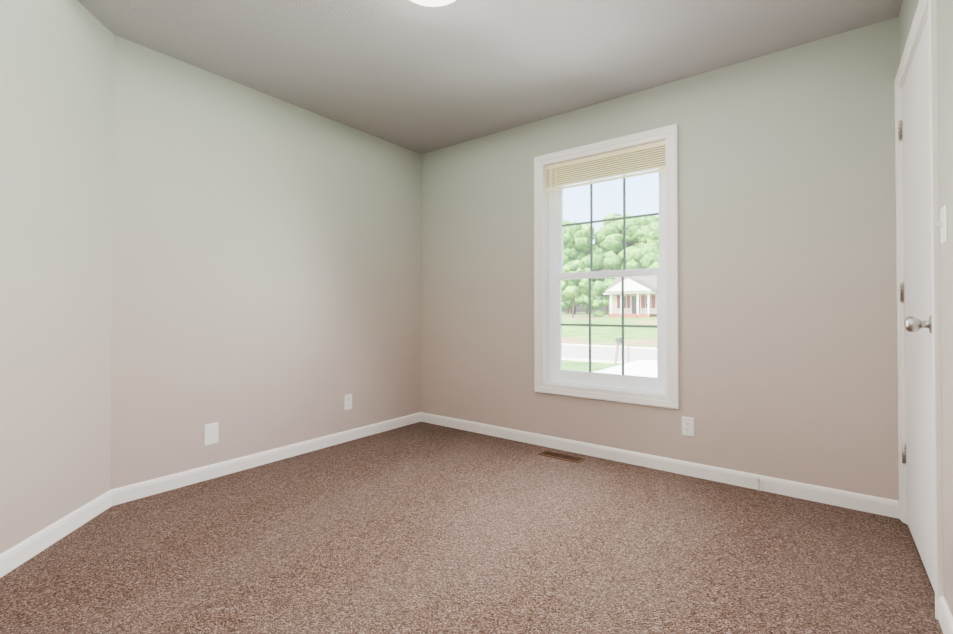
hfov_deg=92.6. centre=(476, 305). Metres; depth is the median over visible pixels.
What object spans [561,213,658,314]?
tree
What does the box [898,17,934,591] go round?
door
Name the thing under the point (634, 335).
lawn
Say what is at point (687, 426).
duplex electrical outlet
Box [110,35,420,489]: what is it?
wall
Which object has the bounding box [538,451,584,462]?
air vent register
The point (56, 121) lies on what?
wall
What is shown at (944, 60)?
wall
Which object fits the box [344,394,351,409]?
duplex electrical outlet
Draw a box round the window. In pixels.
[534,124,678,409]
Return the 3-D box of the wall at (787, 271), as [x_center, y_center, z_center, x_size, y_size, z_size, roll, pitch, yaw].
[0.838,-0.181,3.269,4.030,2.540,0.200,-1,-1,37]
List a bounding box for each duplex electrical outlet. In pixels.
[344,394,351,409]
[682,417,693,436]
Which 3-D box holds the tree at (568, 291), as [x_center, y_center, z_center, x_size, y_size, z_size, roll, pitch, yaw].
[11.625,-1.918,54.816,5.197,7.272,5.080,-1,-1,37]
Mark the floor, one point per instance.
(422, 528)
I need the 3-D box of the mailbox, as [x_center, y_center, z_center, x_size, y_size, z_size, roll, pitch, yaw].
[6.416,2.130,20.154,0.696,1.549,0.600,-1,-1,37]
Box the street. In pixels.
[562,343,656,376]
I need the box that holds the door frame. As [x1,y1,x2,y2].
[894,0,943,619]
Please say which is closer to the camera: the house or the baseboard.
the baseboard
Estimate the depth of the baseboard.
2.63 m
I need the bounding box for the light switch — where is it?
[935,204,947,244]
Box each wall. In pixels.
[0,0,113,553]
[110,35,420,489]
[421,17,898,500]
[899,0,952,616]
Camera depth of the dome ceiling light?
2.02 m
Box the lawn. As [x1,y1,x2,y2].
[561,312,656,371]
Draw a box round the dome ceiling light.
[410,0,455,6]
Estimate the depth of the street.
23.27 m
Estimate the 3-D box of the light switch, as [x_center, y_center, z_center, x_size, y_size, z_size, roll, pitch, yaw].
[1.448,-0.252,1.423,0.022,0.115,0.070,-1,-1,37]
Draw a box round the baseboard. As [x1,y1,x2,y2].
[0,412,952,633]
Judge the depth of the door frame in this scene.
1.50 m
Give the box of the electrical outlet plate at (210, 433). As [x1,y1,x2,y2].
[204,422,217,445]
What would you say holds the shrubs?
on the lawn
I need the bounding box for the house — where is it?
[603,276,656,317]
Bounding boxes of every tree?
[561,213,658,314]
[561,260,596,317]
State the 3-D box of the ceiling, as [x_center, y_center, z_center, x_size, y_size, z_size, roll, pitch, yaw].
[-0.328,-1.493,1.753,4.030,0.150,4.050,-1,-1,37]
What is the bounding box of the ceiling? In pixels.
[77,0,902,153]
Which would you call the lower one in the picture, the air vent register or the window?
the air vent register
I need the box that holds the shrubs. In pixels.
[594,310,603,316]
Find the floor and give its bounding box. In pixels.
[0,422,942,633]
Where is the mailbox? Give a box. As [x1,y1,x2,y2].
[614,337,628,363]
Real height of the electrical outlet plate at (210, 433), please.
0.125 m

